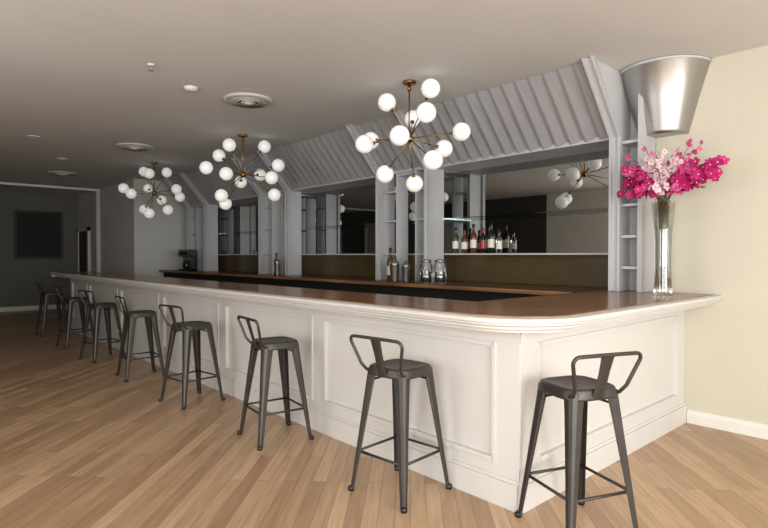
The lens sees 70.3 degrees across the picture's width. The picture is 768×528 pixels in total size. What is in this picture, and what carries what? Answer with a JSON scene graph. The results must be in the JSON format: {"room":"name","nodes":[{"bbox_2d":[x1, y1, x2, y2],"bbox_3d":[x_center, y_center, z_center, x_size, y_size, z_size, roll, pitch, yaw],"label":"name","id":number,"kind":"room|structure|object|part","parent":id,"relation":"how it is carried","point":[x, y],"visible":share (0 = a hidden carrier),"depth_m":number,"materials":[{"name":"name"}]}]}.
{"room":"bar","nodes":[
{"label":"bar","id":0,"kind":"room"},
{"bbox_2d":[0,191,77,306],"bbox_3d":[-10.364,-0.314,13.615,8.140,3.100,0.100,-1,1,-42],"label":"wall","id":1,"kind":"structure","parent":0,"point":[18,277],"depth_m":14.47,"materials":[{"name":"paint"}]},
{"bbox_2d":[0,304,67,311],"bbox_3d":[-10.895,1.187,13.078,6.400,0.115,0.018,-1,1,-42],"label":"baseboard","id":2,"kind":"structure","parent":1,"relation":"attached to","point":[36,307],"depth_m":14.35,"materials":[{"name":"white paint"}]},
{"bbox_2d":[14,210,62,258],"bbox_3d":[-9.205,-0.779,14.547,1.120,1.280,0.055,-1,1,-42],"label":"picture frame","id":3,"kind":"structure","parent":1,"relation":"in","point":[37,234],"depth_m":14.51,"materials":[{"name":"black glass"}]},
{"bbox_2d":[78,179,185,276],"bbox_3d":[-6.344,-0.320,14.020,1.640,3.100,4.700,-1,1,-42],"label":"wall column","id":4,"kind":"structure","parent":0,"point":[133,243],"depth_m":12.25,"materials":[{"name":"grey paint"}]},
{"bbox_2d":[77,227,90,271],"bbox_3d":[-8.101,0.120,14.661,0.108,2.200,1.100,-1,1,-42],"label":"door","id":5,"kind":"structure","parent":4,"relation":"attached to","point":[83,234],"depth_m":14.61,"materials":[{"name":"brown wood"}]},
{"bbox_2d":[95,191,99,271],"bbox_3d":[-7.156,-0.289,13.635,0.080,3.050,0.100,-1,1,-42],"label":"trim","id":6,"kind":"structure","parent":4,"relation":"attached to","point":[97,193],"depth_m":13.59,"materials":[{"name":"grey paint"}]},
{"bbox_2d":[0,0,767,195],"bbox_3d":[-3.445,-1.794,5.960,8.140,0.100,20.700,-1,1,-42],"label":"ceiling","id":7,"kind":"structure","parent":0,"point":[75,75],"depth_m":4.50,"materials":[{"name":"paint"}]},
{"bbox_2d":[26,135,40,138],"bbox_3d":[-4.867,-1.763,7.574,0.180,0.012,0.180,-1,1,-42],"label":"recessed light","id":8,"kind":"object","parent":7,"relation":"in","point":[28,136],"visible":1,"depth_m":7.54,"materials":[{"name":"white paint"}]},
{"bbox_2d":[0,182,99,190],"bbox_3d":[-9.497,-1.806,11.489,6.400,0.050,0.100,-1,1,-42],"label":"trim","id":9,"kind":"structure","parent":7,"relation":"attached to","point":[1,183],"depth_m":12.84,"materials":[{"name":"white paint"}]},
{"bbox_2d":[47,171,76,175],"bbox_3d":[-6.425,-1.794,10.885,0.520,0.055,0.520,-1,1,-42],"label":"ceiling vent","id":10,"kind":"object","parent":7,"relation":"attached to","point":[59,173],"depth_m":10.80,"materials":[{"name":"white metal"}]},
{"bbox_2d":[116,143,153,150],"bbox_3d":[-3.759,-1.752,8.228,0.520,0.055,0.520,-1,1,-42],"label":"ceiling vent","id":11,"kind":"object","parent":7,"relation":"attached to","point":[127,146],"depth_m":8.14,"materials":[{"name":"white metal"}]},
{"bbox_2d":[147,63,154,70],"bbox_3d":[-2.013,-1.697,4.709,0.068,0.054,0.068,-1,1,-42],"label":"sprinkler head","id":12,"kind":"object","parent":7,"relation":"attached to","point":[151,65],"visible":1,"depth_m":4.71},
{"bbox_2d":[118,162,184,217],"bbox_3d":[-4.067,-1.296,9.679,1.099,1.012,0.999,0,1,28],"label":"chandelier","id":13,"kind":"object","parent":7,"relation":"hanging from","point":[148,173],"visible":1,"depth_m":9.59,"materials":[{"name":"white glass"}]},
{"bbox_2d":[184,85,197,91],"bbox_3d":[-1.896,-1.717,5.355,0.136,0.035,0.136,-1,1,-42],"label":"smoke detector","id":14,"kind":"object","parent":7,"relation":"attached to","point":[189,88],"visible":1,"depth_m":5.31,"materials":[{"name":"white paint"}]},
{"bbox_2d":[199,134,284,209],"bbox_3d":[-1.967,-1.262,7.468,1.099,1.012,0.999,0,1,-27],"label":"chandelier","id":15,"kind":"object","parent":7,"relation":"hanging from","point":[221,195],"visible":1,"depth_m":7.44,"materials":[{"name":"white glass"}]},
{"bbox_2d":[223,93,272,107],"bbox_3d":[-1.437,-1.713,5.771,0.520,0.055,0.520,-1,1,-42],"label":"ceiling vent","id":16,"kind":"object","parent":7,"relation":"attached to","point":[244,100],"depth_m":5.70,"materials":[{"name":"white metal"}]},
{"bbox_2d":[355,78,470,191],"bbox_3d":[0.226,-1.226,5.210,0.999,1.012,1.099,-1,1,-42],"label":"chandelier","id":17,"kind":"object","parent":7,"relation":"hanging from","point":[400,135],"visible":1,"depth_m":5.14,"materials":[{"name":"white glass"}]},
{"bbox_2d":[0,308,767,527],"bbox_3d":[-3.445,1.406,6.011,8.140,0.100,20.700,-1,1,-42],"label":"floor","id":18,"kind":"structure","parent":0,"point":[82,445],"depth_m":3.71,"materials":[{"name":"brown wood"}]},
{"bbox_2d":[34,282,66,336],"bbox_3d":[-6.097,0.807,10.009,0.472,0.973,0.477,1,1,44],"label":"bar stool","id":19,"kind":"object","parent":18,"relation":"on","point":[44,297],"visible":0.81,"depth_m":9.97,"materials":[{"name":"black metal"}]},
{"bbox_2d":[55,286,93,348],"bbox_3d":[-4.921,0.827,8.713,0.472,0.973,0.477,1,1,42],"label":"bar stool","id":20,"kind":"object","parent":18,"relation":"on","point":[70,300],"visible":0.83,"depth_m":8.67,"materials":[{"name":"black metal"}]},
{"bbox_2d":[78,290,125,362],"bbox_3d":[-3.947,0.844,7.639,0.472,0.973,0.477,1,1,38],"label":"bar stool","id":21,"kind":"object","parent":18,"relation":"on","point":[97,307],"visible":0.94,"depth_m":7.59,"materials":[{"name":"black metal"}]},
{"bbox_2d":[115,295,163,381],"bbox_3d":[-2.925,0.861,6.541,0.477,0.973,0.472,-1,1,-38],"label":"bar stool","id":22,"kind":"object","parent":18,"relation":"on","point":[130,317],"visible":0.96,"depth_m":6.50,"materials":[{"name":"black metal"}]},
{"bbox_2d":[158,304,224,409],"bbox_3d":[-1.917,0.878,5.430,0.472,0.973,0.477,1,1,40],"label":"bar stool","id":23,"kind":"object","parent":18,"relation":"on","point":[191,330],"visible":1,"depth_m":5.39,"materials":[{"name":"black metal"}]},
{"bbox_2d":[237,315,313,450],"bbox_3d":[-0.873,0.895,4.353,0.477,0.973,0.472,-1,1,-34],"label":"bar stool","id":24,"kind":"object","parent":18,"relation":"on","point":[282,344],"visible":1,"depth_m":4.29,"materials":[{"name":"black metal"}]},
{"bbox_2d":[50,271,723,512],"bbox_3d":[-1.856,0.768,7.597,2.798,1.125,10.830,-1,1,-42],"label":"bar counter","id":25,"kind":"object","parent":18,"relation":"on","point":[488,360],"depth_m":3.89,"materials":[{"name":"paint"}]},
{"bbox_2d":[178,250,196,270],"bbox_3d":[-4.104,-0.076,11.387,0.260,0.440,0.328,0,1,13],"label":"coffee maker","id":26,"kind":"object","parent":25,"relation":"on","point":[189,263],"visible":1,"depth_m":11.31,"materials":[{"name":"black plastic"}]},
{"bbox_2d":[274,258,279,275],"bbox_3d":[-1.711,0.046,8.737,0.102,0.280,0.102,-1,1,-42],"label":"cocktail shaker","id":27,"kind":"object","parent":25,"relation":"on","point":[276,262],"visible":1,"depth_m":8.70,"materials":[{"name":"metal"}]},
{"bbox_2d":[387,248,392,280],"bbox_3d":[0.080,0.004,6.850,0.086,0.422,0.086,-1,1,-42],"label":"wine bottle","id":28,"kind":"object","parent":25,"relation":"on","point":[390,258],"visible":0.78,"depth_m":6.82,"materials":[{"name":"orange glass"}]},
{"bbox_2d":[390,258,399,281],"bbox_3d":[0.130,0.073,6.707,0.122,0.290,0.122,-1,1,-42],"label":"cocktail shaker","id":29,"kind":"object","parent":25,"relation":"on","point":[394,264],"visible":1,"depth_m":6.66,"materials":[{"name":"metal"}]},
{"bbox_2d":[401,261,410,281],"bbox_3d":[0.268,0.089,6.644,0.112,0.260,0.112,-1,1,-42],"label":"cocktail shaker","id":30,"kind":"object","parent":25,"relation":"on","point":[405,266],"visible":0.98,"depth_m":6.60,"materials":[{"name":"metal"}]},
{"bbox_2d":[163,55,655,291],"bbox_3d":[-1.012,-0.794,8.353,1.138,1.970,9.748,-1,1,-42],"label":"shelving","id":31,"kind":"object","parent":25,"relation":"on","point":[631,253],"depth_m":6.64,"materials":[{"name":"paint"}]},
{"bbox_2d":[168,175,201,205],"bbox_3d":[-4.119,-1.539,11.449,0.531,0.575,0.822,-1,1,-42],"label":"canopy","id":32,"kind":"object","parent":31,"relation":"attached to","point":[191,198],"visible":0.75,"depth_m":11.49,"materials":[{"name":"paint"}]},
{"bbox_2d":[184,160,256,203],"bbox_3d":[-3.064,-1.521,10.286,0.531,0.575,2.222,-1,1,-42],"label":"canopy","id":33,"kind":"object","parent":31,"relation":"attached to","point":[207,185],"visible":0.76,"depth_m":10.36,"materials":[{"name":"paint"}]},
{"bbox_2d":[218,201,257,253],"bbox_3d":[-3.057,-0.727,11.337,0.007,1.021,1.723,-1,1,-42],"label":"wall mirror","id":34,"kind":"object","parent":31,"relation":"attached to","point":[243,217],"depth_m":11.27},
{"bbox_3d":[-2.648,-0.620,10.677,0.272,0.010,2.220,-1,1,-42],"label":"glass shelf","id":35,"kind":"part","parent":31,"relation":"part of","materials":[{"name":"clear glass"}]},
{"bbox_2d":[238,153,282,193],"bbox_3d":[-2.013,-1.503,9.127,0.531,0.575,0.812,-1,1,-42],"label":"canopy","id":36,"kind":"object","parent":31,"relation":"attached to","point":[258,163],"visible":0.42,"depth_m":9.16,"materials":[{"name":"paint"}]},
{"bbox_2d":[265,128,374,189],"bbox_3d":[-0.962,-1.485,7.968,0.531,0.575,2.222,-1,1,-42],"label":"canopy","id":37,"kind":"object","parent":31,"relation":"attached to","point":[331,157],"visible":0.91,"depth_m":7.88,"materials":[{"name":"paint"}]},
{"bbox_2d":[301,184,374,253],"bbox_3d":[-0.792,-0.683,8.840,0.007,1.030,1.945,-1,1,-42],"label":"wall mirror","id":38,"kind":"object","parent":31,"relation":"attached to","point":[354,205],"depth_m":8.75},
{"bbox_3d":[-0.546,-0.583,8.359,0.272,0.010,2.220,-1,1,-42],"label":"glass shelf","id":39,"kind":"part","parent":31,"relation":"part of","materials":[{"name":"clear glass"}]},
{"bbox_2d":[355,115,422,171],"bbox_3d":[0.100,-1.466,6.797,0.531,0.575,0.842,-1,1,-42],"label":"canopy","id":40,"kind":"object","parent":31,"relation":"attached to","point":[385,153],"visible":0.69,"depth_m":6.81,"materials":[{"name":"paint"}]},
{"bbox_2d":[218,255,607,286],"bbox_3d":[-0.711,0.020,8.761,0.007,0.328,9.407,-1,1,-42],"label":"backsplash panel","id":41,"kind":"object","parent":31,"relation":"attached to","point":[567,270],"visible":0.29,"depth_m":6.56,"materials":[{"name":"brown wood"}]},
{"bbox_2d":[452,227,458,252],"bbox_3d":[0.891,-0.294,6.770,0.082,0.322,0.082,-1,1,-42],"label":"wine bottle","id":42,"kind":"object","parent":31,"relation":"in","point":[455,240],"visible":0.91,"depth_m":6.74,"materials":[{"name":"green glass"}]},
{"bbox_2d":[461,229,467,252],"bbox_3d":[0.985,-0.278,6.667,0.082,0.292,0.082,-1,1,-42],"label":"wine bottle","id":43,"kind":"object","parent":31,"relation":"in","point":[464,240],"visible":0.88,"depth_m":6.64,"materials":[{"name":"orange glass"}]},
{"bbox_2d":[470,224,476,252],"bbox_3d":[1.079,-0.306,6.563,0.082,0.352,0.082,-1,1,-42],"label":"wine bottle","id":44,"kind":"object","parent":31,"relation":"in","point":[473,237],"visible":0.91,"depth_m":6.54,"materials":[{"name":"orange glass"}]},
{"bbox_2d":[479,228,485,252],"bbox_3d":[1.173,-0.279,6.459,0.082,0.302,0.082,-1,1,-42],"label":"wine bottle","id":45,"kind":"object","parent":31,"relation":"in","point":[482,244],"visible":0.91,"depth_m":6.43,"materials":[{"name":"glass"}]},
{"bbox_2d":[488,223,494,252],"bbox_3d":[1.253,-0.303,6.370,0.082,0.352,0.082,-1,1,-42],"label":"wine bottle","id":46,"kind":"object","parent":31,"relation":"in","point":[491,236],"visible":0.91,"depth_m":6.34,"materials":[{"name":"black glass"}]},
{"bbox_2d":[496,231,501,252],"bbox_3d":[1.327,-0.257,6.289,0.073,0.261,0.073,-1,1,-42],"label":"liquor bottle","id":47,"kind":"object","parent":31,"relation":"on","point":[498,245],"visible":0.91,"depth_m":6.27,"materials":[{"name":"clear glass"}]},
{"bbox_2d":[404,63,607,164],"bbox_3d":[1.171,-1.448,5.616,0.531,0.575,2.252,-1,1,-42],"label":"canopy","id":48,"kind":"object","parent":31,"relation":"attached to","point":[559,107],"visible":0.83,"depth_m":5.39,"materials":[{"name":"paint"}]},
{"bbox_3d":[1.587,-0.546,6.007,0.272,0.010,2.250,-1,1,-42],"label":"glass shelf","id":49,"kind":"part","parent":31,"relation":"part of","materials":[{"name":"clear glass"}]},
{"bbox_2d":[444,150,608,252],"bbox_3d":[1.524,-0.643,6.286,0.007,1.029,2.187,-1,1,-42],"label":"wall mirror","id":50,"kind":"object","parent":31,"relation":"attached to","point":[576,182],"depth_m":6.09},
{"bbox_2d":[419,259,432,283],"bbox_3d":[0.484,0.084,6.286,0.150,0.280,0.150,-1,1,-42],"label":"glass jar","id":51,"kind":"object","parent":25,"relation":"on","point":[424,276],"visible":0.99,"depth_m":6.25,"materials":[{"name":"glass"}]},
{"bbox_2d":[433,259,446,283],"bbox_3d":[0.635,0.086,6.180,0.150,0.280,0.150,-1,1,-42],"label":"glass jar","id":52,"kind":"object","parent":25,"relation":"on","point":[438,276],"visible":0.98,"depth_m":6.15,"materials":[{"name":"glass"}]},
{"bbox_2d":[617,138,729,294],"bbox_3d":[2.288,-0.380,4.376,0.811,1.270,0.415,1,1,37],"label":"vase","id":53,"kind":"object","parent":25,"relation":"on","point":[686,176],"visible":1,"depth_m":4.43,"materials":[{"name":"clear glass"}]},
{"bbox_2d":[159,270,636,301],"bbox_3d":[-1.143,0.748,8.596,1.038,1.135,10.248,-1,1,-42],"label":"bar counter","id":54,"kind":"object","parent":18,"relation":"on","point":[452,290],"visible":0.11,"depth_m":6.53,"materials":[{"name":"brown wood"}]},
{"bbox_2d":[348,334,451,513],"bbox_3d":[0.099,0.911,3.371,0.472,0.973,0.477,1,1,43],"label":"bar stool","id":55,"kind":"object","parent":18,"relation":"on","point":[401,371],"visible":1,"depth_m":3.27,"materials":[{"name":"black metal"}]},
{"bbox_2d":[515,351,642,527],"bbox_3d":[1.023,0.918,2.890,0.472,0.973,0.477,0,1,-20],"label":"bar stool","id":56,"kind":"object","parent":18,"relation":"on","point":[575,390],"visible":1,"depth_m":2.77,"materials":[{"name":"black metal"}]},
{"bbox_2d":[656,45,767,424],"bbox_3d":[1.026,-0.207,6.800,0.420,3.100,15.900,-1,1,-42],"label":"wall","id":57,"kind":"structure","parent":0,"point":[720,232],"depth_m":4.49,"materials":[{"name":"beige paint"}]},
{"bbox_2d":[620,54,711,137],"bbox_3d":[2.349,-1.423,4.713,0.391,0.598,0.758,-1,1,-42],"label":"wall sconce","id":58,"kind":"object","parent":57,"relation":"attached to","point":[670,87],"visible":0.87,"depth_m":4.61,"materials":[{"name":"metal"}]},
{"bbox_2d":[687,409,767,439],"bbox_3d":[4.384,1.349,2.795,0.018,0.115,5.220,-1,1,-42],"label":"baseboard","id":59,"kind":"structure","parent":57,"relation":"attached to","point":[749,428],"depth_m":4.49,"materials":[{"name":"white paint"}]}
]}

